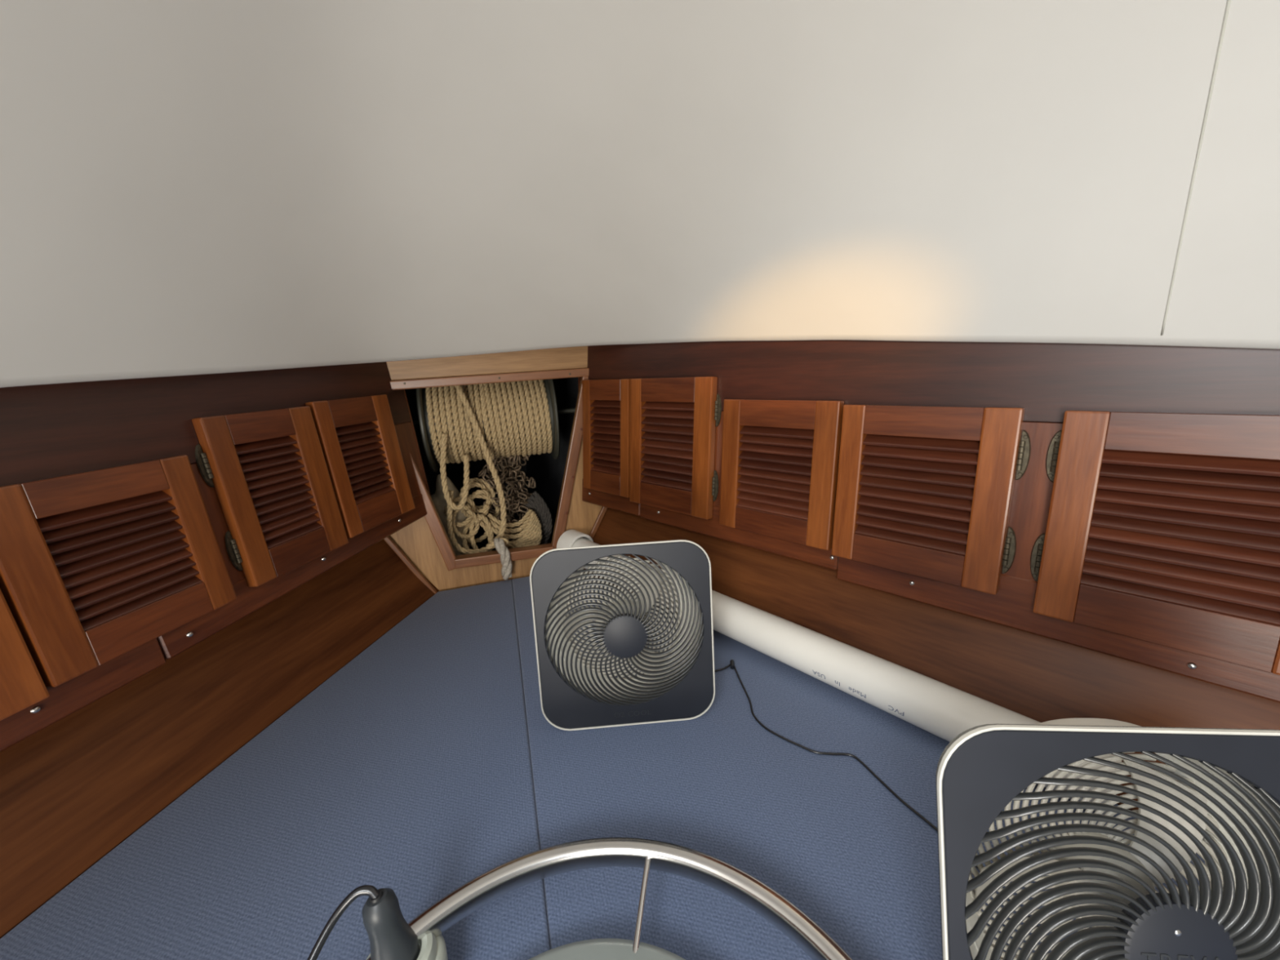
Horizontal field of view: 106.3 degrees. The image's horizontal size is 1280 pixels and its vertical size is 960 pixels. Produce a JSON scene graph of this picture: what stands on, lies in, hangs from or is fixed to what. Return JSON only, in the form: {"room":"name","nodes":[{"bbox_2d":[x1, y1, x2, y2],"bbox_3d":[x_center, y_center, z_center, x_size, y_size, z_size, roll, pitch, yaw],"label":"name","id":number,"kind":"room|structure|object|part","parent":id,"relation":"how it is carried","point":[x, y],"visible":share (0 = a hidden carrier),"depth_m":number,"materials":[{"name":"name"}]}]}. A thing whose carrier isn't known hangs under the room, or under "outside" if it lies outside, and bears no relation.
{"room":"ship interior","nodes":[
{"label":"ship interior","id":0,"kind":"room"},
{"bbox_2d":[0,539,439,937],"bbox_3d":[-0.827,0.436,0.238,0.162,0.268,2.230,-1,14,11],"label":"panel","id":1,"kind":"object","parent":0,"point":[76,788],"depth_m":0.71,"materials":[{"name":"brown wood"}]},
{"bbox_2d":[0,361,431,752],"bbox_3d":[-0.776,0.083,0.374,0.163,0.527,1.782,-1,14,11],"label":"locker","id":2,"kind":"object","parent":1,"relation":"on","point":[142,520],"visible":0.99,"depth_m":0.67,"materials":[{"name":"brown wood"}]},
{"bbox_3d":[-0.705,0.153,0.414,0.019,0.238,0.210,-6,13,12],"label":"door","id":3,"kind":"part","parent":2,"relation":"part of","materials":[{"name":"brown wood"}]},
{"bbox_3d":[-0.769,0.361,0.111,0.021,0.062,1.150,-6,13,12],"label":"rail","id":4,"kind":"part","parent":2,"relation":"part of","materials":[{"name":"brown wood"}]},
{"bbox_3d":[-0.679,0.009,0.602,0.018,0.042,0.135,-6,13,12],"label":"door rail","id":5,"kind":"part","parent":2,"relation":"part of","materials":[{"name":"brown wood"}]},
{"bbox_3d":[-0.666,0.100,0.620,0.019,0.229,0.212,-6,13,12],"label":"door","id":6,"kind":"part","parent":2,"relation":"part of","materials":[{"name":"brown wood"}]},
{"bbox_3d":[-0.653,0.187,0.642,0.018,0.046,0.135,-6,13,12],"label":"door rail","id":7,"kind":"part","parent":2,"relation":"part of","materials":[{"name":"brown wood"}]},
{"bbox_3d":[-0.644,-0.091,0.811,0.018,0.048,0.113,-6,13,12],"label":"door rail","id":8,"kind":"part","parent":2,"relation":"part of","materials":[{"name":"brown wood"}]},
{"bbox_3d":[-0.627,0.017,0.840,0.019,0.275,0.196,-6,13,12],"label":"door","id":9,"kind":"part","parent":2,"relation":"part of","materials":[{"name":"brown wood"}]},
{"bbox_3d":[-0.611,0.138,0.957,0.021,0.060,0.628,-6,14,12],"label":"rail","id":10,"kind":"part","parent":2,"relation":"part of","materials":[{"name":"brown wood"}]},
{"bbox_3d":[-0.613,0.127,0.860,0.018,0.050,0.113,-6,13,12],"label":"door rail","id":11,"kind":"part","parent":2,"relation":"part of","materials":[{"name":"brown wood"}]},
{"bbox_3d":[-0.607,-0.144,1.008,0.018,0.055,0.121,-6,13,12],"label":"door rail","id":12,"kind":"part","parent":2,"relation":"part of","materials":[{"name":"brown wood"}]},
{"bbox_3d":[-0.591,-0.039,1.038,0.019,0.275,0.206,-6,13,12],"label":"door","id":13,"kind":"part","parent":2,"relation":"part of","materials":[{"name":"brown wood"}]},
{"bbox_3d":[-0.577,0.066,1.054,0.018,0.060,0.121,-6,13,12],"label":"door rail","id":14,"kind":"part","parent":2,"relation":"part of","materials":[{"name":"brown wood"}]},
{"bbox_3d":[-0.618,-0.143,1.220,0.090,0.470,0.004,-6,13,12],"label":"panel","id":15,"kind":"part","parent":2,"relation":"part of","materials":[{"name":"brown wood"}]},
{"bbox_2d":[0,591,438,938],"bbox_3d":[-0.745,0.621,0.268,0.012,0.130,2.230,-1,14,11],"label":"trim","id":16,"kind":"structure","parent":1,"relation":"attached to","point":[437,591],"depth_m":0.68,"materials":[{"name":"brown wood"}]},
{"bbox_2d":[404,377,578,551],"bbox_3d":[-0.490,-0.135,1.627,0.860,0.800,0.720,-7,14,-16],"label":"locker","id":17,"kind":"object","parent":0,"point":[548,473],"depth_m":1.81,"materials":[{"name":"paint"}]},
{"bbox_2d":[431,474,471,555],"bbox_3d":[-0.562,0.141,1.435,0.106,0.328,0.104,-7,14,-16],"label":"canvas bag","id":18,"kind":"object","parent":17,"relation":"on","point":[438,500],"visible":0.26,"depth_m":1.39,"materials":[{"name":"fabric"}]},
{"bbox_2d":[440,433,499,554],"bbox_3d":[-0.487,0.049,1.372,0.152,0.382,0.168,-7,14,-16],"label":"rope","id":19,"kind":"object","parent":17,"relation":"in","point":[466,503],"visible":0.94,"depth_m":1.38,"materials":[{"name":"beige fabric"}]},
{"bbox_2d":[412,378,575,472],"bbox_3d":[-0.451,-0.187,1.424,0.520,0.292,0.292,-7,14,-16],"label":"reel","id":20,"kind":"object","parent":17,"relation":"in","point":[521,418],"visible":0.71,"depth_m":1.33,"materials":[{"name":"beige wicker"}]},
{"bbox_2d":[454,385,512,580],"bbox_3d":[-0.421,-0.006,1.302,0.161,0.548,0.073,6,16,33],"label":"rope","id":21,"kind":"object","parent":20,"relation":"hanging from","point":[500,543],"visible":0.97,"depth_m":1.30,"materials":[{"name":"beige fabric"}]},
{"bbox_2d":[477,453,542,550],"bbox_3d":[-0.398,0.065,1.481,0.177,0.356,0.149,-7,14,-16],"label":"anchor chain","id":22,"kind":"object","parent":17,"relation":"on","point":[505,475],"visible":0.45,"depth_m":1.45,"materials":[{"name":"grey metal"}]},
{"bbox_2d":[523,490,552,544],"bbox_3d":[-0.322,0.132,1.489,0.099,0.201,0.030,-4,13,-2],"label":"dark line","id":23,"kind":"object","parent":22,"relation":"on","point":[537,503],"visible":0.59,"depth_m":1.48,"materials":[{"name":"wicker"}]},
{"bbox_2d":[487,508,542,548],"bbox_3d":[-0.370,0.155,1.432,0.152,0.127,0.063,-7,14,-16],"label":"coiled rope","id":24,"kind":"object","parent":17,"relation":"in","point":[531,535],"visible":0.82,"depth_m":1.42,"materials":[{"name":"beige fabric"}]},
{"bbox_2d":[383,346,607,594],"bbox_3d":[-0.376,-0.026,1.275,1.020,0.820,0.039,-7,14,-16],"label":"frame","id":25,"kind":"structure","parent":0,"point":[424,545],"depth_m":1.26,"materials":[{"name":"brown wood"}]},
{"bbox_3d":[-0.566,0.009,1.219,0.030,0.498,0.016,-20,17,-12],"label":"trim","id":26,"kind":"part","parent":25,"relation":"part of","materials":[{"name":"brown wood"}]},
{"bbox_3d":[-0.395,-0.255,1.213,0.585,0.022,0.018,-8,14,-16],"label":"trim","id":27,"kind":"part","parent":25,"relation":"part of","materials":[{"name":"brown wood"}]},
{"bbox_3d":[-0.372,0.208,1.325,0.262,0.026,0.034,-6,14,-16],"label":"lip trim","id":28,"kind":"part","parent":25,"relation":"part of","materials":[{"name":"brown wood"}]},
{"bbox_3d":[-0.190,-0.037,1.327,0.028,0.503,0.016,9,9,-19],"label":"trim","id":29,"kind":"part","parent":25,"relation":"part of","materials":[{"name":"brown wood"}]},
{"bbox_2d":[0,0,1279,387],"bbox_3d":[-0.090,-0.274,0.345,2.347,0.501,1.810,-7,14,-16],"label":"ceiling","id":30,"kind":"structure","parent":0,"point":[188,187],"depth_m":0.55,"materials":[{"name":"white paint"}]},
{"bbox_2d":[582,507,1279,810],"bbox_3d":[0.616,0.272,0.647,0.147,0.242,2.230,-16,18,-42],"label":"panel","id":31,"kind":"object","parent":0,"point":[1039,678],"depth_m":0.74,"materials":[{"name":"brown wood"}]},
{"bbox_2d":[577,340,1279,702],"bbox_3d":[0.483,-0.071,0.732,0.166,0.527,1.782,-16,18,-42],"label":"locker","id":32,"kind":"object","parent":31,"relation":"on","point":[1122,501],"visible":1,"depth_m":0.66,"materials":[{"name":"brown wood"}]},
{"bbox_3d":[-0.086,0.006,1.260,0.018,0.052,0.121,-9,14,-43],"label":"door rail","id":33,"kind":"part","parent":32,"relation":"part of","materials":[{"name":"brown wood"}]},
{"bbox_3d":[-0.084,-0.229,1.219,0.018,0.052,0.121,-9,14,-43],"label":"door rail","id":34,"kind":"part","parent":32,"relation":"part of","materials":[{"name":"brown wood"}]},
{"bbox_3d":[-0.086,-0.111,1.240,0.019,0.291,0.182,-9,14,-43],"label":"door","id":35,"kind":"part","parent":32,"relation":"part of","materials":[{"name":"brown wood"}]},
{"bbox_3d":[-0.078,0.041,1.286,0.021,0.068,0.240,-9,14,-43],"label":"rail","id":36,"kind":"part","parent":32,"relation":"part of","materials":[{"name":"brown wood"}]},
{"bbox_3d":[0.062,0.041,1.111,0.018,0.054,0.161,-9,14,-43],"label":"door rail","id":37,"kind":"part","parent":32,"relation":"part of","materials":[{"name":"brown wood"}]},
{"bbox_3d":[0.065,-0.200,1.069,0.018,0.053,0.161,-9,14,-43],"label":"door rail","id":38,"kind":"part","parent":32,"relation":"part of","materials":[{"name":"brown wood"}]},
{"bbox_3d":[0.067,-0.079,1.087,0.019,0.299,0.243,-9,14,-43],"label":"door","id":39,"kind":"part","parent":32,"relation":"part of","materials":[{"name":"brown wood"}]},
{"bbox_3d":[0.180,0.091,1.025,0.020,0.072,0.499,-9,14,-43],"label":"rail","id":40,"kind":"part","parent":32,"relation":"part of","materials":[{"name":"brown wood"}]},
{"bbox_3d":[0.252,0.084,0.921,0.018,0.046,0.153,-9,14,-43],"label":"door rail","id":41,"kind":"part","parent":32,"relation":"part of","materials":[{"name":"brown wood"}]},
{"bbox_3d":[0.254,-0.122,0.884,0.018,0.050,0.153,-9,14,-43],"label":"door rail","id":42,"kind":"part","parent":32,"relation":"part of","materials":[{"name":"brown wood"}]},
{"bbox_3d":[0.253,-0.020,0.902,0.019,0.258,0.234,-9,14,-43],"label":"door","id":43,"kind":"part","parent":32,"relation":"part of","materials":[{"name":"brown wood"}]},
{"bbox_3d":[0.417,0.121,0.754,0.018,0.046,0.157,-9,14,-43],"label":"door rail","id":44,"kind":"part","parent":32,"relation":"part of","materials":[{"name":"brown wood"}]},
{"bbox_3d":[0.419,-0.087,0.717,0.018,0.046,0.157,-9,14,-43],"label":"door rail","id":45,"kind":"part","parent":32,"relation":"part of","materials":[{"name":"brown wood"}]},
{"bbox_3d":[0.420,0.017,0.734,0.019,0.258,0.234,-9,14,-43],"label":"door","id":46,"kind":"part","parent":32,"relation":"part of","materials":[{"name":"brown wood"}]},
{"bbox_3d":[0.716,0.205,0.485,0.021,0.076,1.038,-9,14,-43],"label":"rail","id":47,"kind":"part","parent":32,"relation":"part of","materials":[{"name":"brown wood"}]},
{"bbox_3d":[0.614,0.060,0.539,0.019,0.267,0.238,-9,14,-43],"label":"door","id":48,"kind":"part","parent":32,"relation":"part of","materials":[{"name":"brown wood"}]},
{"bbox_3d":[0.612,0.166,0.558,0.018,0.052,0.156,-9,14,-43],"label":"door rail","id":49,"kind":"part","parent":32,"relation":"part of","materials":[{"name":"brown wood"}]},
{"bbox_3d":[0.614,-0.049,0.520,0.018,0.045,0.156,-9,14,-43],"label":"door rail","id":50,"kind":"part","parent":32,"relation":"part of","materials":[{"name":"brown wood"}]},
{"bbox_3d":[-0.093,0.600,0.511,2.280,0.048,1.860,-7,14,-16],"label":"floor","id":51,"kind":"structure","parent":0,"visible":0},
{"bbox_2d":[0,579,551,959],"bbox_3d":[-0.635,0.588,0.334,1.149,0.110,1.850,-7,14,-16],"label":"cushion","id":52,"kind":"object","parent":51,"relation":"on","point":[407,771],"visible":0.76,"depth_m":0.62,"materials":[{"name":"blue fabric"}]},
{"bbox_2d":[365,837,853,959],"bbox_3d":[-0.034,0.477,0.278,0.516,0.067,0.516,-7,14,-16],"label":"ring","id":53,"kind":"object","parent":52,"relation":"on","point":[713,872],"visible":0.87,"depth_m":0.47,"materials":[{"name":"metal"}]},
{"bbox_2d":[365,932,448,959],"bbox_3d":[-0.215,0.454,0.436,0.077,0.059,0.077,-7,14,-16],"label":"socket","id":54,"kind":"object","parent":53,"relation":"attached to","point":[432,945],"depth_m":0.44,"materials":[{"name":"plastic"}]},
{"bbox_2d":[306,884,419,959],"bbox_3d":[-0.254,0.463,0.258,0.075,0.131,0.396,-2,13,6],"label":"plug","id":55,"kind":"object","parent":54,"relation":"in","point":[391,937],"visible":1,"depth_m":0.41,"materials":[{"name":"plastic"}]},
{"bbox_2d":[511,573,1204,959],"bbox_3d":[0.455,0.454,0.644,1.132,0.110,1.850,-7,14,-16],"label":"cushion","id":56,"kind":"object","parent":51,"relation":"on","point":[822,832],"visible":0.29,"depth_m":0.61,"materials":[{"name":"blue fabric"}]},
{"bbox_2d":[529,539,715,730],"bbox_3d":[-0.025,0.237,0.784,0.278,0.298,0.127,-4,13,-3],"label":"box fan","id":57,"kind":"object","parent":56,"relation":"on","point":[677,682],"visible":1,"depth_m":0.74,"materials":[{"name":"plastic"}]},
{"bbox_3d":[-0.085,0.236,0.778,0.076,0.060,0.016,-4,13,-3],"label":"blade","id":58,"kind":"part","parent":57,"relation":"part of","materials":[{"name":"plastic"}]},
{"bbox_2d":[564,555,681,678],"bbox_3d":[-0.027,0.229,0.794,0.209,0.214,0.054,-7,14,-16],"label":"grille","id":59,"kind":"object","parent":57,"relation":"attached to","point":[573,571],"depth_m":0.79,"materials":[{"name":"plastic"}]},
{"bbox_2d":[544,554,704,706],"bbox_3d":[-0.022,0.236,0.744,0.244,0.249,0.074,-7,14,-16],"label":"grille","id":60,"kind":"object","parent":57,"relation":"attached to","point":[674,676],"depth_m":0.74,"materials":[{"name":"plastic"}]},
{"bbox_3d":[0.003,0.170,0.773,0.068,0.074,0.018,-39,8,2],"label":"blade","id":61,"kind":"part","parent":57,"relation":"part of","materials":[{"name":"plastic"}]},
{"bbox_3d":[0.013,0.285,0.790,0.074,0.068,0.018,-10,8,-2],"label":"blade","id":62,"kind":"part","parent":57,"relation":"part of","materials":[{"name":"plastic"}]},
{"bbox_2d":[556,529,1121,814],"bbox_3d":[0.185,0.274,0.974,0.090,0.090,1.124,-15,20,-41],"label":"pvc pipe","id":63,"kind":"object","parent":56,"relation":"on","point":[944,711],"visible":0.59,"depth_m":0.77,"materials":[{"name":"white plastic"}]},
{"bbox_2d":[848,686,866,697],"bbox_3d":[0.345,0.338,0.764,0.002,0.008,0.027,-15,20,-41],"label":"print","id":64,"kind":"object","parent":63,"relation":"attached to","point":[856,691],"depth_m":0.76,"materials":[{"name":"blue"}]},
{"bbox_2d":[714,659,1038,927],"bbox_3d":[0.271,0.391,0.692,0.076,0.010,0.511,-11,16,-30],"label":"cord","id":65,"kind":"object","parent":56,"relation":"on","point":[731,665],"visible":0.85,"depth_m":0.69,"materials":[{"name":"black plastic"}]},
{"bbox_2d":[935,718,1279,959],"bbox_3d":[0.363,0.321,0.362,0.277,0.290,0.126,-2,13,6],"label":"box fan","id":66,"kind":"object","parent":56,"relation":"on","point":[1223,807],"visible":1,"depth_m":0.34,"materials":[{"name":"plastic"}]},
{"bbox_3d":[0.305,0.319,0.381,0.076,0.062,0.014,-2,13,6],"label":"blade","id":67,"kind":"part","parent":66,"relation":"part of","materials":[{"name":"plastic"}]},
{"bbox_2d":[968,751,1227,959],"bbox_3d":[0.366,0.317,0.386,0.199,0.208,0.096,-7,14,-16],"label":"grille","id":68,"kind":"object","parent":66,"relation":"attached to","point":[1108,882],"depth_m":0.33,"materials":[{"name":"plastic"}]},
{"bbox_3d":[0.395,0.256,0.370,0.068,0.074,0.018,-38,-4,4],"label":"blade","id":69,"kind":"part","parent":66,"relation":"part of","materials":[{"name":"plastic"}]}
]}

